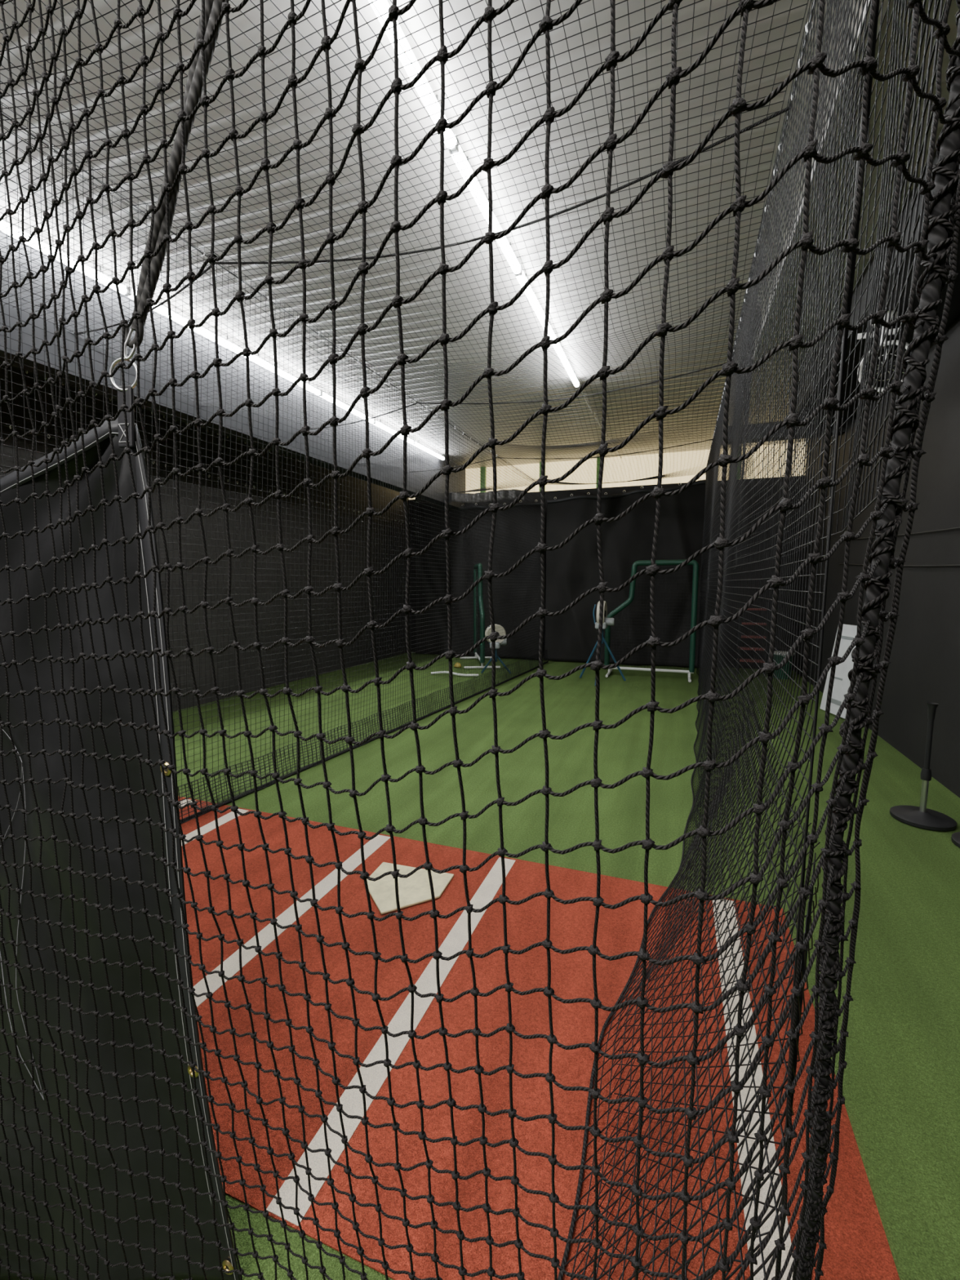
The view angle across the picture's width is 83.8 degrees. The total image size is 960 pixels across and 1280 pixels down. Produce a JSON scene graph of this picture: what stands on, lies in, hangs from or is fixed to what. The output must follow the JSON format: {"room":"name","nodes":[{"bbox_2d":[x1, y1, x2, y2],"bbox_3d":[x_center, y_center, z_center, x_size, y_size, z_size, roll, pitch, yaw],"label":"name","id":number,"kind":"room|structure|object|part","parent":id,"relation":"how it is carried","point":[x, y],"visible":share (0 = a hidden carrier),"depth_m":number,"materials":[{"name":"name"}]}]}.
{"room":"sports facility","nodes":[
{"label":"sports facility","id":0,"kind":"room"},
{"bbox_2d":[0,362,410,711],"bbox_3d":[-3.872,-1.014,5.579,0.100,3.850,13.100,2,6,20],"label":"wall","id":1,"kind":"structure","parent":0,"point":[212,595],"depth_m":7.41,"materials":[{"name":"black fabric"}]},
{"bbox_2d":[0,0,959,468],"bbox_3d":[-0.334,-2.840,4.064,7.650,0.100,13.300,2,6,20],"label":"ceiling","id":2,"kind":"structure","parent":0,"point":[415,24],"depth_m":3.17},
{"bbox_2d":[0,216,128,294],"bbox_3d":[-2.965,-2.685,3.616,0.060,0.115,1.196,2,6,20],"label":"led light","id":3,"kind":"object","parent":2,"relation":"attached to","point":[33,241],"visible":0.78,"depth_m":3.73,"materials":[{"name":"white plastic"}]},
{"bbox_2d":[125,286,137,299],"bbox_3d":[-2.751,-2.711,4.192,0.060,0.085,0.092,2,6,20],"label":"led light","id":4,"kind":"object","parent":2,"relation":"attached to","point":[131,296],"depth_m":4.20,"materials":[{"name":"white plastic"}]},
{"bbox_2d":[153,302,189,325],"bbox_3d":[-2.626,-2.746,4.525,0.060,0.086,0.340,2,6,20],"label":"led light","id":5,"kind":"object","parent":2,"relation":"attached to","point":[164,313],"depth_m":4.54,"materials":[{"name":"white plastic"}]},
{"bbox_2d":[193,321,243,353],"bbox_3d":[-2.451,-2.810,4.991,0.060,0.116,0.571,2,6,20],"label":"led light","id":6,"kind":"object","parent":2,"relation":"attached to","point":[200,331],"depth_m":5.01,"materials":[{"name":"white plastic"}]},
{"bbox_2d":[242,352,320,395],"bbox_3d":[-2.128,-2.920,5.853,0.060,0.115,1.196,2,6,20],"label":"led light","id":7,"kind":"object","parent":2,"relation":"attached to","point":[257,362],"visible":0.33,"depth_m":5.76,"materials":[{"name":"white plastic"}]},
{"bbox_2d":[320,391,332,402],"bbox_3d":[-1.890,-2.969,6.490,0.060,0.114,0.228,2,6,20],"label":"led light","id":8,"kind":"object","parent":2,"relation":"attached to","point":[322,393],"depth_m":6.51,"materials":[{"name":"white plastic"}]},
{"bbox_2d":[336,398,350,410],"bbox_3d":[-1.767,-2.987,6.823,0.060,0.083,0.286,2,6,20],"label":"led light","id":9,"kind":"object","parent":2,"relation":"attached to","point":[340,401],"depth_m":6.81,"materials":[{"name":"white plastic"}]},
{"bbox_2d":[351,407,374,423],"bbox_3d":[-1.607,-3.032,7.250,0.060,0.086,0.563,2,6,20],"label":"led light","id":10,"kind":"object","parent":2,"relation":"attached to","point":[354,410],"depth_m":7.21,"materials":[{"name":"white plastic"}]},
{"bbox_2d":[368,0,390,26],"bbox_3d":[-0.413,-2.437,2.060,0.060,0.124,0.160,2,6,20],"label":"led light","id":11,"kind":"object","parent":2,"relation":"attached to","point":[382,6],"depth_m":2.10,"materials":[{"name":"white plastic"}]},
{"bbox_2d":[373,419,397,434],"bbox_3d":[-1.400,-3.105,7.802,0.060,0.115,0.674,2,6,20],"label":"led light","id":12,"kind":"object","parent":2,"relation":"attached to","point":[396,431],"depth_m":7.78,"materials":[{"name":"white plastic"}]},
{"bbox_2d":[385,21,421,80],"bbox_3d":[-0.344,-2.457,2.245,0.060,0.126,0.308,2,6,20],"label":"led light","id":13,"kind":"object","parent":2,"relation":"attached to","point":[410,69],"depth_m":2.28,"materials":[{"name":"white plastic"}]},
{"bbox_2d":[407,436,413,444],"bbox_3d":[-1.136,-3.166,8.509,0.060,0.083,0.168,2,6,20],"label":"led light","id":14,"kind":"object","parent":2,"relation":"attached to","point":[411,440],"depth_m":8.52,"materials":[{"name":"white plastic"}]},
{"bbox_2d":[413,74,440,124],"bbox_3d":[-0.266,-2.491,2.453,0.060,0.149,0.274,2,6,20],"label":"led light","id":15,"kind":"object","parent":2,"relation":"attached to","point":[422,90],"depth_m":2.49,"materials":[{"name":"white plastic"}]},
{"bbox_2d":[412,440,444,460],"bbox_3d":[-0.873,-3.273,9.209,0.060,0.115,1.196,2,6,20],"label":"led light","id":16,"kind":"object","parent":2,"relation":"attached to","point":[417,442],"visible":0.43,"depth_m":9.06,"materials":[{"name":"white plastic"}]},
{"bbox_2d":[444,128,457,151],"bbox_3d":[-0.175,-2.513,2.696,0.060,0.143,0.156,2,6,20],"label":"led light","id":17,"kind":"object","parent":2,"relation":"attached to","point":[451,142],"depth_m":2.72,"materials":[{"name":"white plastic"}]},
{"bbox_2d":[448,137,472,181],"bbox_3d":[-0.126,-2.530,2.826,0.060,0.152,0.316,2,6,20],"label":"led light","id":18,"kind":"object","parent":2,"relation":"attached to","point":[460,157],"depth_m":2.87,"materials":[{"name":"white plastic"}]},
{"bbox_2d":[467,177,488,222],"bbox_3d":[-0.037,-2.544,3.065,0.060,0.126,0.318,2,6,20],"label":"led light","id":19,"kind":"object","parent":2,"relation":"attached to","point":[474,185],"depth_m":3.13,"materials":[{"name":"white plastic"}]},
{"bbox_2d":[492,211,502,232],"bbox_3d":[0.080,-2.580,3.379,0.060,0.116,0.177,2,6,20],"label":"led light","id":20,"kind":"object","parent":2,"relation":"attached to","point":[495,228],"depth_m":3.38,"materials":[{"name":"white plastic"}]},
{"bbox_2d":[496,235,521,275],"bbox_3d":[0.174,-2.615,3.627,0.060,0.148,0.554,2,6,20],"label":"led light","id":21,"kind":"object","parent":2,"relation":"attached to","point":[501,242],"depth_m":3.68,"materials":[{"name":"white plastic"}]},
{"bbox_2d":[515,266,527,287],"bbox_3d":[0.272,-2.643,3.891,0.060,0.150,0.296,2,6,20],"label":"led light","id":22,"kind":"object","parent":2,"relation":"attached to","point":[522,280],"depth_m":3.96,"materials":[{"name":"white plastic"}]},
{"bbox_2d":[524,284,545,328],"bbox_3d":[0.416,-2.669,4.278,0.060,0.121,0.615,2,6,20],"label":"led light","id":23,"kind":"object","parent":2,"relation":"attached to","point":[531,297],"depth_m":4.33,"materials":[{"name":"white plastic"}]},
{"bbox_2d":[547,321,556,339],"bbox_3d":[0.623,-2.748,4.829,0.060,0.127,0.326,2,6,20],"label":"led light","id":24,"kind":"object","parent":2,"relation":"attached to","point":[553,336],"depth_m":4.83,"materials":[{"name":"white plastic"}]},
{"bbox_2d":[552,337,579,386],"bbox_3d":[0.906,-2.892,5.579,0.060,0.115,1.196,2,6,20],"label":"led light","id":25,"kind":"object","parent":2,"relation":"attached to","point":[557,344],"visible":0.57,"depth_m":5.50,"materials":[{"name":"white plastic"}]},
{"bbox_2d":[579,385,621,458],"bbox_3d":[1.847,-3.154,8.000,0.049,0.024,3.981,2,6,22],"label":"conduit","id":26,"kind":"object","parent":2,"relation":"attached to","point":[582,392],"visible":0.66,"depth_m":7.31,"materials":[{"name":"white"}]},
{"bbox_2d":[728,0,891,446],"bbox_3d":[1.996,-2.675,3.210,0.080,0.050,13.100,2,6,20],"label":"trim","id":27,"kind":"structure","parent":2,"relation":"attached to","point":[885,2],"depth_m":2.86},
{"bbox_2d":[172,651,959,1279],"bbox_3d":[-0.334,1.088,4.477,7.650,0.100,13.300,2,6,20],"label":"floor","id":28,"kind":"structure","parent":0,"point":[901,1082],"depth_m":3.39,"materials":[{"name":"green carpet"}]},
{"bbox_2d":[0,101,548,823],"bbox_3d":[-0.594,-0.830,5.873,0.360,3.418,9.319,2,6,22],"label":"net","id":29,"kind":"object","parent":28,"relation":"on","point":[531,668],"visible":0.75,"depth_m":4.19,"materials":[{"name":"black fabric"}]},
{"bbox_2d":[431,671,478,676],"bbox_3d":[-0.420,0.549,8.721,0.814,0.065,0.099,2,6,14],"label":"pipe","id":30,"kind":"object","parent":28,"relation":"on","point":[441,672],"visible":0.81,"depth_m":8.67,"materials":[{"name":"white paint"}]},
{"bbox_2d":[453,662,461,667],"bbox_3d":[-0.401,0.450,9.638,0.140,0.090,0.140,2,6,20],"label":"ball","id":31,"kind":"object","parent":28,"relation":"on","point":[456,664],"visible":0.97,"depth_m":9.59,"materials":[{"name":"yellow plastic"}]},
{"bbox_2d":[459,563,500,668],"bbox_3d":[-0.021,-0.486,9.982,0.640,1.864,1.394,-1,6,-6],"label":"screen","id":32,"kind":"object","parent":28,"relation":"on","point":[476,597],"visible":0.78,"depth_m":9.63,"materials":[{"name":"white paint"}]},
{"bbox_3d":[-0.021,-0.542,9.977,0.084,1.752,1.394,-1,6,-6],"label":"frame","id":33,"kind":"part","parent":32,"relation":"part of","materials":[{"name":"green metal"}]},
{"bbox_2d":[481,623,510,673],"bbox_3d":[0.242,0.154,8.791,0.503,0.837,0.488,-5,8,-41],"label":"machine","id":34,"kind":"object","parent":28,"relation":"on","point":[497,642],"visible":0.53,"depth_m":8.69,"materials":[{"name":"blue paint"}]},
{"bbox_3d":[0.139,0.387,8.851,0.306,0.362,0.034,5,8,37],"label":"leg","id":35,"kind":"part","parent":34,"relation":"part of","materials":[{"name":"blue paint"}]},
{"bbox_3d":[0.365,0.024,8.766,0.140,0.120,0.120,1,6,6],"label":"motor","id":36,"kind":"part","parent":34,"relation":"part of","materials":[{"name":"grey paint"}]},
{"bbox_3d":[0.380,0.390,8.820,0.306,0.362,0.034,-2,6,-22],"label":"leg","id":37,"kind":"part","parent":34,"relation":"part of","materials":[{"name":"blue paint"}]},
{"bbox_2d":[177,795,899,1279],"bbox_3d":[-1.559,1.229,2.622,5.650,0.006,1.800,2,6,20],"label":"mat","id":38,"kind":"object","parent":28,"relation":"on","point":[855,1240],"visible":0.41,"depth_m":1.70,"materials":[{"name":"red carpet"}]},
{"bbox_2d":[366,862,453,914],"bbox_3d":[-0.386,1.221,2.618,0.406,0.012,0.404,2,6,17],"label":"plate","id":39,"kind":"object","parent":38,"relation":"on","point":[415,889],"visible":0.81,"depth_m":2.63,"materials":[{"name":"rubber"}]},
{"bbox_2d":[579,600,626,685],"bbox_3d":[1.935,0.023,8.127,0.630,1.233,0.723,-1,6,-8],"label":"machine","id":40,"kind":"object","parent":28,"relation":"on","point":[606,621],"visible":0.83,"depth_m":8.06,"materials":[{"name":"blue paint"}]},
{"bbox_3d":[1.713,0.259,8.295,0.034,0.727,0.430,-5,8,-38],"label":"leg","id":41,"kind":"part","parent":40,"relation":"part of","materials":[{"name":"blue paint"}]},
{"bbox_3d":[1.957,-0.277,8.089,0.140,0.120,0.120,2,6,20],"label":"motor","id":42,"kind":"part","parent":40,"relation":"part of","materials":[{"name":"grey paint"}]},
{"bbox_3d":[2.035,0.273,8.168,0.430,0.727,0.034,-1,6,-8],"label":"leg","id":43,"kind":"part","parent":40,"relation":"part of","materials":[{"name":"blue paint"}]},
{"bbox_2d":[544,478,707,667],"bbox_3d":[2.584,-1.191,9.771,2.822,3.287,0.178,2,6,18],"label":"curtain","id":44,"kind":"object","parent":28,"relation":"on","point":[572,569],"visible":0.78,"depth_m":9.75,"materials":[{"name":"grey fabric"}]},
{"bbox_2d":[604,559,698,682],"bbox_3d":[2.716,-0.337,8.561,1.394,1.864,0.640,2,6,20],"label":"screen","id":45,"kind":"object","parent":28,"relation":"on","point":[695,564],"visible":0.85,"depth_m":8.46,"materials":[{"name":"green"}]},
{"bbox_2d":[735,601,769,674],"bbox_3d":[4.538,-0.033,8.920,0.428,1.200,0.268,2,6,20],"label":"storage rack","id":46,"kind":"object","parent":28,"relation":"on","point":[741,602],"visible":0.45,"depth_m":8.86,"materials":[{"name":"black metal"}]},
{"bbox_3d":[4.393,-0.052,9.101,0.026,1.200,0.026,0,6,-2],"label":"post","id":47,"kind":"part","parent":46,"relation":"part of","materials":[{"name":"black metal"}]},
{"bbox_3d":[4.309,-0.028,8.878,0.026,1.200,0.026,0,6,-2],"label":"post","id":48,"kind":"part","parent":46,"relation":"part of","materials":[{"name":"black metal"}]},
{"bbox_2d":[737,646,764,650],"bbox_3d":[4.538,0.146,8.939,0.400,0.025,0.240,2,6,20],"label":"shelf","id":49,"kind":"object","parent":46,"relation":"attached to","point":[738,646],"depth_m":8.87,"materials":[{"name":"red plastic"}]},
{"bbox_2d":[737,658,764,662],"bbox_3d":[4.538,0.345,8.960,0.400,0.025,0.240,2,6,20],"label":"shelf","id":50,"kind":"object","parent":46,"relation":"attached to","point":[737,659],"depth_m":8.90,"materials":[{"name":"red plastic"}]},
{"bbox_2d":[739,608,765,610],"bbox_3d":[4.538,-0.510,8.870,0.400,0.025,0.240,2,6,20],"label":"shelf","id":51,"kind":"object","parent":46,"relation":"attached to","point":[740,608],"depth_m":8.78,"materials":[{"name":"red plastic"}]},
{"bbox_2d":[741,635,764,638],"bbox_3d":[4.538,-0.052,8.918,0.400,0.025,0.240,2,6,20],"label":"shelf","id":52,"kind":"object","parent":46,"relation":"attached to","point":[741,635],"depth_m":8.86,"materials":[{"name":"red plastic"}]},
{"bbox_2d":[742,622,765,625],"bbox_3d":[4.538,-0.271,8.895,0.400,0.025,0.240,2,6,20],"label":"shelf","id":53,"kind":"object","parent":46,"relation":"attached to","point":[742,622],"depth_m":8.82,"materials":[{"name":"red plastic"}]},
{"bbox_3d":[4.767,-0.037,8.963,0.026,1.200,0.026,0,6,-2],"label":"post","id":54,"kind":"part","parent":46,"relation":"part of","materials":[{"name":"black metal"}]},
{"bbox_3d":[4.684,-0.014,8.739,0.026,1.200,0.026,6,8,43],"label":"post","id":55,"kind":"part","parent":46,"relation":"part of","materials":[{"name":"black metal"}]},
{"bbox_2d":[773,650,795,679],"bbox_3d":[4.827,0.400,8.536,0.310,0.420,0.310,2,6,20],"label":"bucket","id":56,"kind":"object","parent":28,"relation":"on","point":[775,651],"visible":0.41,"depth_m":8.44,"materials":[{"name":"green"}]},
{"bbox_3d":[4.827,0.208,8.516,0.310,0.035,0.310,2,6,20],"label":"lid","id":57,"kind":"part","parent":56,"relation":"part of","materials":[{"name":"black plastic"}]},
{"bbox_2d":[819,623,857,719],"bbox_3d":[4.037,0.345,5.951,0.069,1.041,0.813,0,6,4],"label":"leaning board","id":58,"kind":"object","parent":28,"relation":"on","point":[842,682],"visible":0.59,"depth_m":5.95,"materials":[{"name":"grey paint"}]},
{"bbox_2d":[889,702,956,831],"bbox_3d":[2.818,0.772,3.372,0.330,0.760,0.330,2,6,20],"label":"batting tee","id":59,"kind":"object","parent":28,"relation":"on","point":[922,817],"visible":1,"depth_m":3.36,"materials":[{"name":"black rubber"}]},
{"bbox_2d":[926,702,938,719],"bbox_3d":[2.818,0.444,3.338,0.060,0.100,0.059,2,6,20],"label":"cup","id":60,"kind":"object","parent":59,"relation":"on","point":[931,706],"depth_m":3.33,"materials":[{"name":"black rubber"}]},
{"bbox_2d":[951,831,959,847],"bbox_3d":[2.890,0.941,3.009,0.330,0.500,0.330,-4,7,-37],"label":"batting tee","id":61,"kind":"object","parent":28,"relation":"on","point":[955,837],"visible":1,"depth_m":3.10,"materials":[{"name":"black rubber"}]},
{"bbox_2d":[408,475,804,671],"bbox_3d":[1.967,-1.249,10.451,7.450,3.300,0.100,2,6,20],"label":"wall","id":62,"kind":"structure","parent":0,"point":[550,495],"depth_m":9.43,"materials":[{"name":"black fabric"}]},
{"bbox_2d":[0,231,466,508],"bbox_3d":[-2.686,-2.469,4.982,0.230,0.830,13.100,2,6,20],"label":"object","id":63,"kind":"structure","parent":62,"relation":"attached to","point":[27,339],"depth_m":4.81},
{"bbox_2d":[413,499,541,659],"bbox_3d":[-0.067,-1.264,10.829,2.774,3.210,0.236,2,6,22],"label":"curtain","id":64,"kind":"object","parent":63,"relation":"hanging from","point":[508,583],"visible":0.64,"depth_m":10.82,"materials":[{"name":"grey fabric"}]},
{"bbox_2d":[415,488,524,502],"bbox_3d":[-0.234,-2.761,10.255,2.250,0.282,0.064,2,6,20],"label":"valance","id":65,"kind":"object","parent":62,"relation":"hanging from","point":[502,495],"visible":0.49,"depth_m":10.15,"materials":[{"name":"fabric"}]},
{"bbox_2d":[409,441,807,499],"bbox_3d":[1.958,-3.161,10.227,7.450,0.550,0.150,2,6,20],"label":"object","id":66,"kind":"structure","parent":62,"relation":"in","point":[683,478],"depth_m":9.99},
{"bbox_2d":[793,316,959,797],"bbox_3d":[3.205,-0.739,2.962,0.100,3.850,13.100,2,6,20],"label":"wall","id":67,"kind":"structure","parent":0,"point":[924,667],"depth_m":4.49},
{"bbox_2d":[720,418,846,444],"bbox_3d":[3.980,-2.780,7.123,1.480,0.200,0.200,2,6,20],"label":"trim","id":68,"kind":"structure","parent":67,"relation":"attached to","point":[844,426],"depth_m":7.04,"materials":[{"name":"black metal"}]},
{"bbox_2d":[795,150,959,422],"bbox_3d":[2.386,-2.366,1.702,0.680,0.350,10.500,2,6,20],"label":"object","id":69,"kind":"structure","parent":67,"relation":"attached to","point":[954,309],"depth_m":4.03,"materials":[{"name":"black fabric"}]},
{"bbox_2d":[857,310,909,392],"bbox_3d":[3.085,-2.162,4.061,0.285,0.548,0.371,-6,8,-44],"label":"wall fan","id":70,"kind":"object","parent":67,"relation":"hanging from","point":[860,335],"visible":0.23,"depth_m":4.04,"materials":[{"name":"white paint"}]},
{"bbox_3d":[3.016,-2.316,4.046,0.280,0.044,0.044,2,6,20],"label":"cross arm","id":71,"kind":"part","parent":70,"relation":"part of","materials":[{"name":"white paint"}]},
{"bbox_3d":[3.056,-2.151,4.060,0.056,0.099,0.093,-2,6,-20],"label":"blade","id":72,"kind":"part","parent":70,"relation":"part of","materials":[{"name":"black rubber"}]},
{"bbox_3d":[3.035,-2.404,4.030,0.180,0.060,0.180,2,6,20],"label":"mount plate","id":73,"kind":"part","parent":70,"relation":"part of","materials":[{"name":"white paint"}]},
{"bbox_2d":[861,346,907,381],"bbox_3d":[3.043,-2.045,4.015,0.111,0.293,0.310,-6,8,-44],"label":"grille","id":74,"kind":"object","parent":70,"relation":"attached to","point":[890,360],"depth_m":4.05,"materials":[{"name":"silver metal"}]},
{"bbox_3d":[3.119,-2.100,4.101,0.165,0.137,0.118,-5,8,-39],"label":"motor","id":75,"kind":"part","parent":70,"relation":"part of","materials":[{"name":"black metal"}]},
{"bbox_3d":[3.136,-1.998,4.081,0.103,0.118,0.028,0,6,2],"label":"blade","id":76,"kind":"part","parent":70,"relation":"part of","materials":[{"name":"black rubber"}]},
{"bbox_2d":[855,527,959,539],"bbox_3d":[3.505,-0.874,3.962,0.011,0.202,6.000,2,6,20],"label":"wire","id":77,"kind":"object","parent":67,"relation":"attached to","point":[954,527],"visible":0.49,"depth_m":4.36,"materials":[{"name":"black metal"}]},
{"bbox_3d":[-2.634,-0.230,-1.882,7.450,3.850,0.100,2,6,20],"label":"wall","id":78,"kind":"structure","parent":0,"visible":0},
{"bbox_2d":[0,362,328,469],"bbox_3d":[-3.610,-2.403,5.335,0.026,0.087,13.100,2,6,20],"label":"cable","id":79,"kind":"object","parent":78,"relation":"attached to","point":[26,371],"visible":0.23,"depth_m":5.57,"materials":[{"name":"grey metal"}]},
{"bbox_2d":[0,423,413,524],"bbox_3d":[-3.628,-1.921,5.392,0.026,0.234,13.100,2,6,20],"label":"cable","id":80,"kind":"object","parent":78,"relation":"attached to","point":[10,426],"visible":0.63,"depth_m":6.48,"materials":[{"name":"grey metal"}]},
{"bbox_2d":[0,416,404,711],"bbox_3d":[-3.173,-0.694,6.982,0.062,2.882,8.942,2,6,20],"label":"net","id":81,"kind":"object","parent":80,"relation":"hanging from","point":[167,531],"visible":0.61,"depth_m":7.37,"materials":[{"name":"black fabric"}]},
{"bbox_2d":[1,111,535,481],"bbox_3d":[-1.079,-2.364,4.393,0.025,0.085,13.100,2,6,20],"label":"cable","id":82,"kind":"object","parent":78,"relation":"attached to","point":[2,113],"visible":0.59,"depth_m":3.20,"materials":[{"name":"grey metal"}]},
{"bbox_2d":[0,125,533,493],"bbox_3d":[-1.877,-2.404,6.081,2.693,0.252,9.663,2,6,20],"label":"net","id":83,"kind":"object","parent":82,"relation":"hanging from","point":[207,268],"visible":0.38,"depth_m":4.12,"materials":[{"name":"black fabric"}]},
{"bbox_2d":[704,0,816,475],"bbox_3d":[1.696,-2.257,3.366,0.026,0.086,13.100,2,6,20],"label":"cable","id":84,"kind":"object","parent":78,"relation":"attached to","point":[806,25],"visible":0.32,"depth_m":2.10,"materials":[{"name":"grey metal"}]},
{"bbox_2d":[0,0,808,484],"bbox_3d":[0.757,-2.302,5.107,2.993,0.252,9.663,2,6,20],"label":"net","id":85,"kind":"object","parent":84,"relation":"hanging from","point":[521,448],"visible":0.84,"depth_m":2.58,"materials":[{"name":"black fabric"}]},
{"bbox_2d":[121,0,225,348],"bbox_3d":[-0.423,-1.268,0.928,0.590,1.400,0.032,1,6,13],"label":"rope","id":86,"kind":"object","parent":85,"relation":"hanging from","point":[194,85],"visible":0.67,"depth_m":0.99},
{"bbox_2d":[124,328,136,359],"bbox_3d":[-0.687,-0.585,1.054,0.033,0.065,0.005,0,6,3],"label":"carabiner","id":87,"kind":"object","parent":86,"relation":"hanging from","point":[131,330],"visible":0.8,"depth_m":1.05,"materials":[{"name":"silver metal"}]},
{"bbox_2d":[109,357,137,391],"bbox_3d":[-0.710,-0.529,1.068,0.065,0.065,0.006,1,6,9],"label":"ring","id":88,"kind":"object","parent":87,"relation":"hanging from","point":[117,360],"visible":0.81,"depth_m":1.07,"materials":[{"name":"white metal"}]},
{"bbox_2d":[0,385,239,1279],"bbox_3d":[-1.435,0.413,1.313,1.934,1.888,0.308,2,6,20],"label":"curtain","id":89,"kind":"object","parent":88,"relation":"hanging from","point":[131,981],"visible":0.73,"depth_m":1.17,"materials":[{"name":"grey fabric"}]},
{"bbox_2d":[0,0,959,1279],"bbox_3d":[-0.614,-0.359,0.681,2.142,3.525,0.377,2,6,16],"label":"net","id":90,"kind":"object","parent":85,"relation":"hanging from","point":[866,68],"visible":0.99,"depth_m":0.48,"materials":[{"name":"black fabric"}]},
{"bbox_2d":[794,0,959,1279],"bbox_3d":[0.375,-0.526,0.441,0.086,3.131,0.168,2,6,20],"label":"rope","id":91,"kind":"object","parent":90,"relation":"attached to","point":[945,175],"visible":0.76,"depth_m":0.44,"materials":[{"name":"black fabric"}]},
{"bbox_2d":[557,0,947,1279],"bbox_3d":[2.125,-0.727,4.857,0.578,3.412,9.316,3,7,23],"label":"net","id":92,"kind":"object","parent":84,"relation":"hanging from","point":[743,387],"visible":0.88,"depth_m":1.49,"materials":[{"name":"black fabric"}]}
]}

